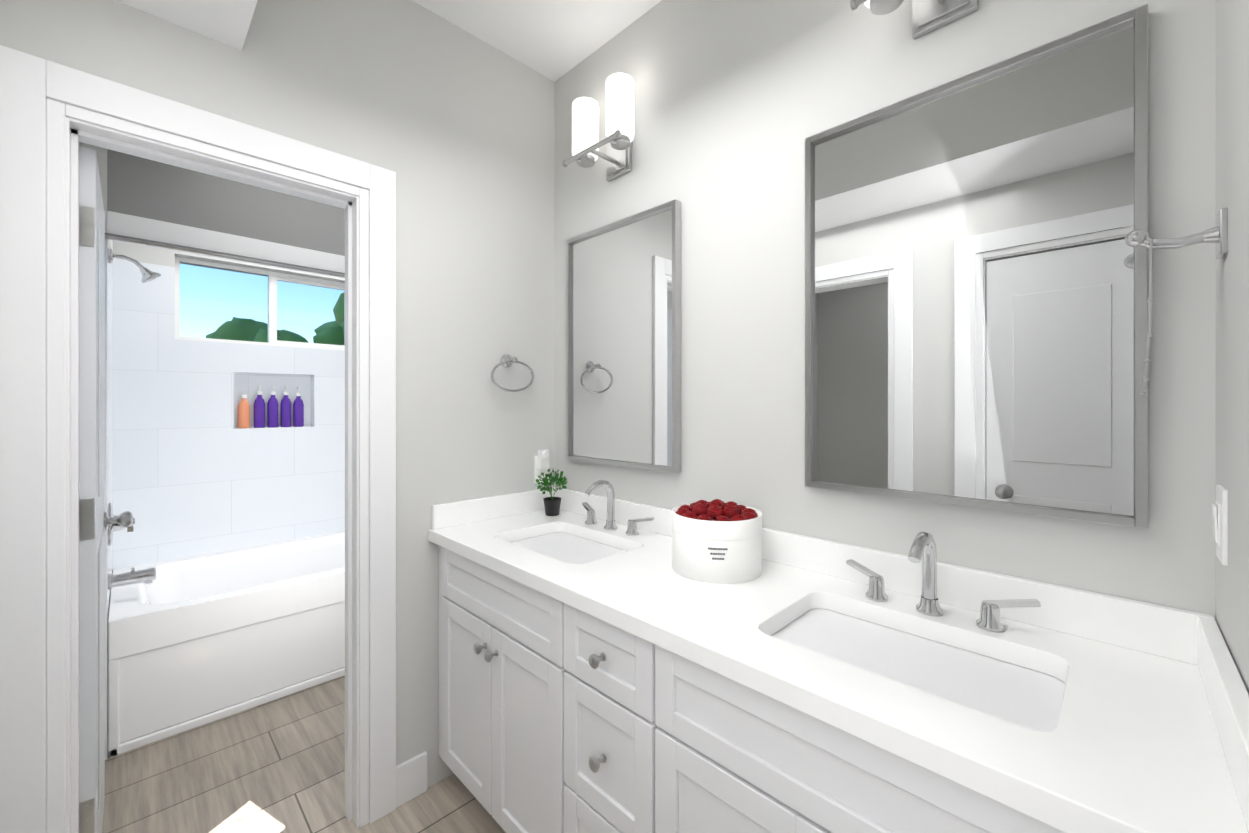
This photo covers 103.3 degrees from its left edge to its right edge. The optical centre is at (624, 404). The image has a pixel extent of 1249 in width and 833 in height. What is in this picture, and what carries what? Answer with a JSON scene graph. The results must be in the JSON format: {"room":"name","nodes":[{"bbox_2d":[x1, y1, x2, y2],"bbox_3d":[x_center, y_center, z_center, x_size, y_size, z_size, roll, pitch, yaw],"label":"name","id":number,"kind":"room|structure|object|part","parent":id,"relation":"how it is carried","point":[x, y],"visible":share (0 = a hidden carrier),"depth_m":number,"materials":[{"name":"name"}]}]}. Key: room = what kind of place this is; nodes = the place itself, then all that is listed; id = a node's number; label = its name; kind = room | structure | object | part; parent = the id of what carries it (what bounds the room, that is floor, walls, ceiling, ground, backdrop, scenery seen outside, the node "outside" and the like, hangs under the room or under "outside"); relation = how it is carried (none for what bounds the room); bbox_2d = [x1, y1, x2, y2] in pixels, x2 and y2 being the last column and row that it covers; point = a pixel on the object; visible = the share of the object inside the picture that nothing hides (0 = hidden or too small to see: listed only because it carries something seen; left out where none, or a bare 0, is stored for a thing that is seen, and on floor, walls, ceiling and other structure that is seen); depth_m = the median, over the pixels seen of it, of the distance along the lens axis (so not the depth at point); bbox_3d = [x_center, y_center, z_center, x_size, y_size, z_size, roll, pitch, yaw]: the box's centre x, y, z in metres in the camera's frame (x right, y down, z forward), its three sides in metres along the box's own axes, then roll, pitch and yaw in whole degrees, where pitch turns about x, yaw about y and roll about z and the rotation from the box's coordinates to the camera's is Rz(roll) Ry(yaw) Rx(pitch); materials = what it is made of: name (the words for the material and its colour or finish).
{"room":"bathroom","nodes":[
{"label":"bathroom","id":0,"kind":"room"},
{"bbox_2d":[79,142,112,759],"bbox_3d":[-2.032,0.131,1.799,1.740,2.440,0.205,0,0,45],"label":"wall","id":1,"kind":"structure","parent":0,"point":[101,152],"depth_m":1.89,"materials":[{"name":"grey paint"}]},
{"bbox_2d":[109,503,134,545],"bbox_3d":[-2.124,0.501,2.089,0.177,0.176,0.074,0,0,45],"label":"shower valve","id":2,"kind":"object","parent":1,"relation":"attached to","point":[115,527],"visible":0.56,"depth_m":2.04,"materials":[{"name":"silver metal"}]},
{"bbox_2d":[109,567,155,589],"bbox_3d":[-2.101,0.738,2.112,0.066,0.077,0.140,0,0,45],"label":"tub spout","id":3,"kind":"object","parent":1,"relation":"attached to","point":[145,576],"visible":0.96,"depth_m":2.10,"materials":[{"name":"silver metal"}]},
{"bbox_2d":[109,249,160,282],"bbox_3d":[-2.094,-0.586,2.119,0.076,0.126,0.159,0,0,45],"label":"shower head","id":4,"kind":"object","parent":1,"relation":"attached to","point":[148,275],"visible":0.98,"depth_m":2.12},
{"bbox_2d":[105,232,344,277],"bbox_3d":[-1.433,-0.634,2.384,0.060,0.060,1.679,0,0,45],"label":"rail","id":5,"kind":"object","parent":1,"relation":"attached to","point":[140,241],"visible":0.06,"depth_m":2.08,"materials":[{"name":"silver metal"}]},
{"bbox_2d":[116,0,257,50],"bbox_3d":[-0.563,-1.183,0.571,1.835,0.409,0.425,0,0,45],"label":"ceiling soffit","id":6,"kind":"structure","parent":0,"point":[227,22],"depth_m":1.24,"materials":[{"name":"grey paint"}]},
{"bbox_2d":[107,149,344,277],"bbox_3d":[-1.445,-0.869,2.471,0.111,0.440,1.574,0,0,45],"label":"header beam","id":7,"kind":"structure","parent":0,"point":[147,199],"depth_m":2.11,"materials":[{"name":"grey paint"}]},
{"bbox_2d":[113,241,344,568],"bbox_3d":[-2.112,0.131,3.063,0.160,2.440,1.880,0,0,45],"label":"wall","id":8,"kind":"structure","parent":0,"point":[197,471],"depth_m":2.74,"materials":[{"name":"white tile"}]},
{"bbox_2d":[238,395,249,427],"bbox_3d":[-2.230,0.042,2.895,0.057,0.196,0.058,0,0,45],"label":"bottle","id":9,"kind":"object","parent":8,"relation":"in","point":[243,413],"visible":0.94,"depth_m":2.88,"materials":[{"name":"orange plastic"}]},
{"bbox_2d":[254,385,264,427],"bbox_3d":[-2.177,0.015,2.947,0.058,0.250,0.056,0,0,45],"label":"bottle","id":10,"kind":"object","parent":8,"relation":"in","point":[259,411],"visible":0.96,"depth_m":2.93,"materials":[{"name":"purple plastic"}]},
{"bbox_2d":[175,256,344,350],"bbox_3d":[-2.167,-0.579,3.036,0.060,0.458,0.893,0,0,45],"label":"window","id":11,"kind":"structure","parent":8,"relation":"in","point":[274,278],"depth_m":3.01,"materials":[{"name":"clear glass"}]},
{"bbox_2d":[267,386,277,426],"bbox_3d":[-2.130,0.015,2.993,0.058,0.250,0.056,0,0,45],"label":"bottle","id":12,"kind":"object","parent":8,"relation":"in","point":[272,412],"visible":0.98,"depth_m":2.97,"materials":[{"name":"purple plastic"}]},
{"bbox_2d":[280,386,290,426],"bbox_3d":[-2.084,0.015,3.040,0.058,0.250,0.056,0,0,45],"label":"bottle","id":13,"kind":"object","parent":8,"relation":"in","point":[285,412],"visible":1,"depth_m":3.02,"materials":[{"name":"purple plastic"}]},
{"bbox_2d":[293,387,303,426],"bbox_3d":[-2.037,0.018,3.087,0.058,0.245,0.056,0,0,45],"label":"bottle","id":14,"kind":"object","parent":8,"relation":"in","point":[298,412],"visible":1,"depth_m":3.07,"materials":[{"name":"purple plastic"}]},
{"bbox_2d":[0,0,554,787],"bbox_3d":[-0.796,-0.019,1.720,0.120,2.740,1.960,0,0,45],"label":"wall","id":15,"kind":"structure","parent":0,"point":[450,124],"depth_m":1.73,"materials":[{"name":"grey paint"}]},
{"bbox_2d":[0,45,395,832],"bbox_3d":[-1.113,0.289,1.403,0.158,2.124,0.842,0,0,45],"label":"door frame","id":16,"kind":"structure","parent":15,"relation":"attached to","point":[40,99],"depth_m":1.16,"materials":[{"name":"white wood"}]},
{"bbox_2d":[79,146,104,832],"bbox_3d":[-1.560,0.345,1.444,0.646,1.988,0.049,0,0,45],"label":"room door","id":17,"kind":"structure","parent":16,"relation":"attached to","point":[91,551],"depth_m":1.25,"materials":[{"name":"white paint"}]},
{"bbox_3d":[-1.352,0.300,1.230,0.049,1.602,0.042,0,0,45],"label":"tub room door hinges","id":18,"kind":"part","parent":17,"relation":"part of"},
{"bbox_2d":[104,511,132,530],"bbox_3d":[-1.753,0.391,1.640,0.098,0.064,0.171,0,0,45],"label":"handle","id":19,"kind":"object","parent":17,"relation":"attached to","point":[124,519],"depth_m":1.66,"materials":[{"name":"silver metal"}]},
{"bbox_2d":[396,751,426,783],"bbox_3d":[-0.556,1.283,2.056,0.014,0.135,0.868,0,0,45],"label":"baseboard","id":20,"kind":"structure","parent":15,"relation":"attached to","point":[418,763],"depth_m":1.69,"materials":[{"name":"white wood"}]},
{"bbox_2d":[432,489,551,527],"bbox_3d":[-0.493,0.398,1.923,0.020,0.085,0.519,0,0,45],"label":"backsplash","id":21,"kind":"structure","parent":15,"relation":"attached to","point":[444,515],"depth_m":1.88,"materials":[{"name":"white stone"}]},
{"bbox_2d":[491,354,533,391],"bbox_3d":[-0.447,-0.122,1.940,0.064,0.151,0.194,0,0,45],"label":"towel ring","id":22,"kind":"object","parent":15,"relation":"attached to","point":[507,360],"visible":1,"depth_m":1.94,"materials":[{"name":"silver metal"}]},
{"bbox_2d":[534,449,549,482],"bbox_3d":[-0.336,0.261,2.066,0.042,0.139,0.070,0,0,45],"label":"outlet","id":23,"kind":"object","parent":15,"relation":"attached to","point":[541,461],"visible":0.81,"depth_m":2.06,"materials":[{"name":"white plastic"}]},
{"bbox_2d":[102,667,505,832],"bbox_3d":[-0.814,1.376,0.804,5.250,0.050,3.400,0,0,45],"label":"floor","id":24,"kind":"structure","parent":0,"point":[276,766],"depth_m":1.75,"materials":[{"name":"beige tile"}]},
{"bbox_2d":[108,531,344,757],"bbox_3d":[-1.713,1.091,2.739,0.858,0.520,1.571,0,0,45],"label":"bathtub","id":25,"kind":"object","parent":24,"relation":"on","point":[192,637],"visible":0.62,"depth_m":2.19,"materials":[{"name":"white ceramic"}]},
{"bbox_2d":[428,540,1087,832],"bbox_3d":[0.145,0.917,1.279,1.832,0.869,0.568,0,0,45],"label":"bathroom vanity","id":26,"kind":"object","parent":24,"relation":"on","point":[604,668],"depth_m":1.05,"materials":[{"name":"white wood"}]},
{"bbox_2d":[428,508,1243,832],"bbox_3d":[0.151,0.461,1.285,1.832,0.040,0.551,0,0,45],"label":"countertop","id":27,"kind":"structure","parent":26,"relation":"on","point":[1126,743],"depth_m":0.79,"materials":[{"name":"white stone"}]},
{"bbox_2d":[536,469,566,515],"bbox_3d":[-0.292,0.345,1.967,0.131,0.190,0.134,0,0,45],"label":"plant","id":28,"kind":"object","parent":27,"relation":"on","point":[552,505],"visible":1,"depth_m":1.95,"materials":[{"name":"green plant"}]},
{"bbox_3d":[-0.287,0.408,1.967,0.073,0.065,0.073,0,0,45],"label":"pot","id":29,"kind":"part","parent":28,"relation":"part of","materials":[{"name":"plastic"}]},
{"bbox_2d":[512,528,623,563],"bbox_3d":[-0.189,0.557,1.607,0.480,0.177,0.320,0,0,45],"label":"sink","id":30,"kind":"object","parent":27,"relation":"in","point":[558,541],"depth_m":1.70,"materials":[{"name":"white ceramic"}]},
{"bbox_2d":[576,480,655,535],"bbox_3d":[-0.078,0.352,1.717,0.361,0.178,0.157,0,0,45],"label":"faucet","id":31,"kind":"object","parent":27,"relation":"on","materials":[{"name":"silver metal"}]},
{"bbox_2d":[672,499,761,583],"bbox_3d":[0.247,0.349,1.328,0.239,0.182,0.239,0,0,45],"label":"box","id":32,"kind":"object","parent":27,"relation":"on","point":[717,541],"visible":1,"depth_m":1.23,"materials":[{"name":"white paper"}]},
{"bbox_2d":[776,604,1055,727],"bbox_3d":[0.512,0.558,0.913,0.480,0.177,0.320,0,0,45],"label":"sink","id":33,"kind":"object","parent":27,"relation":"in","point":[1008,684],"depth_m":0.93,"materials":[{"name":"white ceramic"}]},
{"bbox_2d":[840,532,1043,631],"bbox_3d":[0.619,0.352,1.021,0.361,0.178,0.157,0,0,45],"label":"faucet","id":34,"kind":"object","parent":27,"relation":"on","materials":[{"name":"silver metal"}]},
{"bbox_2d":[412,0,661,81],"bbox_3d":[-0.183,-1.439,0.951,2.075,0.100,1.740,0,0,45],"label":"ceiling","id":35,"kind":"structure","parent":0,"point":[554,40],"depth_m":1.80,"materials":[{"name":"white paint"}]},
{"bbox_2d":[552,487,1211,663],"bbox_3d":[0.339,0.398,1.473,1.832,0.085,0.020,0,0,45],"label":"backsplash","id":36,"kind":"structure","parent":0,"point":[1160,630],"depth_m":0.98,"materials":[{"name":"white stone"}]},
{"bbox_2d":[555,0,1215,617],"bbox_3d":[0.432,-0.019,1.481,1.955,2.740,0.120,0,0,45],"label":"wall","id":37,"kind":"structure","parent":0,"point":[737,102],"depth_m":1.35,"materials":[{"name":"grey paint"}]},
{"bbox_2d":[562,73,633,180],"bbox_3d":[-0.073,-0.982,1.784,0.302,0.267,0.162,0,0,45],"label":"sconce","id":38,"kind":"object","parent":37,"relation":"attached to","point":[587,144],"visible":1,"depth_m":1.79,"materials":[{"name":"white glass"}]},
{"bbox_2d":[566,199,680,472],"bbox_3d":[-0.026,-0.223,1.831,0.576,0.897,0.030,0,0,45],"label":"mirror","id":39,"kind":"object","parent":37,"relation":"attached to","point":[623,342],"visible":0.98,"depth_m":1.79,"materials":[{"name":"silver metal"}]},
{"bbox_2d":[850,0,977,38],"bbox_3d":[0.661,-0.982,1.050,0.302,0.267,0.162,0,0,45],"label":"sconce","id":40,"kind":"object","parent":37,"relation":"attached to","point":[928,16],"visible":1,"depth_m":1.10,"materials":[{"name":"silver metal"}]},
{"bbox_3d":[0.654,-1.016,1.043,0.284,0.200,0.100,0,0,45],"label":"lamp shade","id":41,"kind":"part","parent":40,"relation":"part of","materials":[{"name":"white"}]},
{"bbox_2d":[805,4,1147,528],"bbox_3d":[0.708,-0.242,1.097,0.624,0.922,0.030,0,0,45],"label":"mirror","id":42,"kind":"object","parent":37,"relation":"attached to","point":[976,297],"visible":1,"depth_m":1.03,"materials":[{"name":"silver metal"}]},
{"bbox_2d":[1215,0,1248,693],"bbox_3d":[0.466,-0.019,0.217,0.120,2.740,1.620,0,0,45],"label":"wall","id":43,"kind":"structure","parent":0,"point":[1232,313],"depth_m":0.70,"materials":[{"name":"grey paint"}]},
{"bbox_2d":[1125,207,1227,258],"bbox_3d":[0.880,-0.261,0.793,0.109,0.068,0.048,0,0,45],"label":"robe hook","id":44,"kind":"object","parent":43,"relation":"attached to","point":[1217,234],"visible":1,"depth_m":0.77,"materials":[{"name":"silver metal"}]},
{"bbox_2d":[1140,239,1153,395],"bbox_3d":[0.860,-0.140,0.813,0.016,0.254,0.031,0,0,45],"label":"hanging chain","id":45,"kind":"object","parent":44,"relation":"hanging from","point":[1147,360],"visible":1,"depth_m":0.80,"materials":[{"name":"silver metal"}]},
{"bbox_2d":[1211,485,1227,565],"bbox_3d":[0.926,0.186,0.770,0.012,0.114,0.070,0,0,45],"label":"switch plate","id":46,"kind":"object","parent":43,"relation":"attached to","point":[1220,518],"visible":0.98,"depth_m":0.74,"materials":[{"name":"white plastic"}]},
{"bbox_2d":[1196,616,1248,832],"bbox_3d":[0.789,0.399,0.642,0.020,0.085,0.519,0,0,45],"label":"backsplash","id":47,"kind":"structure","parent":43,"relation":"attached to","point":[1225,691],"depth_m":0.63,"materials":[{"name":"white stone"}]},
{"label":"outside","id":48,"kind":"structure","parent":0,"visible":0},
{"bbox_3d":[-15.190,1.529,17.011,37.900,0.240,60.000,0,0,45],"label":"ground","id":49,"kind":"structure","parent":48,"visible":0},
{"bbox_2d":[206,317,267,340],"bbox_3d":[-10.181,-0.429,13.365,2.468,3.828,1.812,0,0,45],"label":"tree","id":50,"kind":"object","parent":49,"relation":"on","point":[240,327],"depth_m":12.83,"materials":[{"name":"green plant"}]},
{"bbox_2d":[253,328,308,342],"bbox_3d":[-6.945,-0.012,10.143,1.507,3.037,1.734,0,0,45],"label":"tree","id":51,"kind":"object","parent":49,"relation":"on","point":[262,333],"depth_m":9.98,"materials":[{"name":"green plant"}]},
{"bbox_2d":[313,293,343,344],"bbox_3d":[-7.215,-0.966,13.791,2.956,4.945,2.639,0,0,45],"label":"tree","id":52,"kind":"object","parent":49,"relation":"on","point":[328,337],"depth_m":12.96,"materials":[{"name":"green plant"}]}
]}

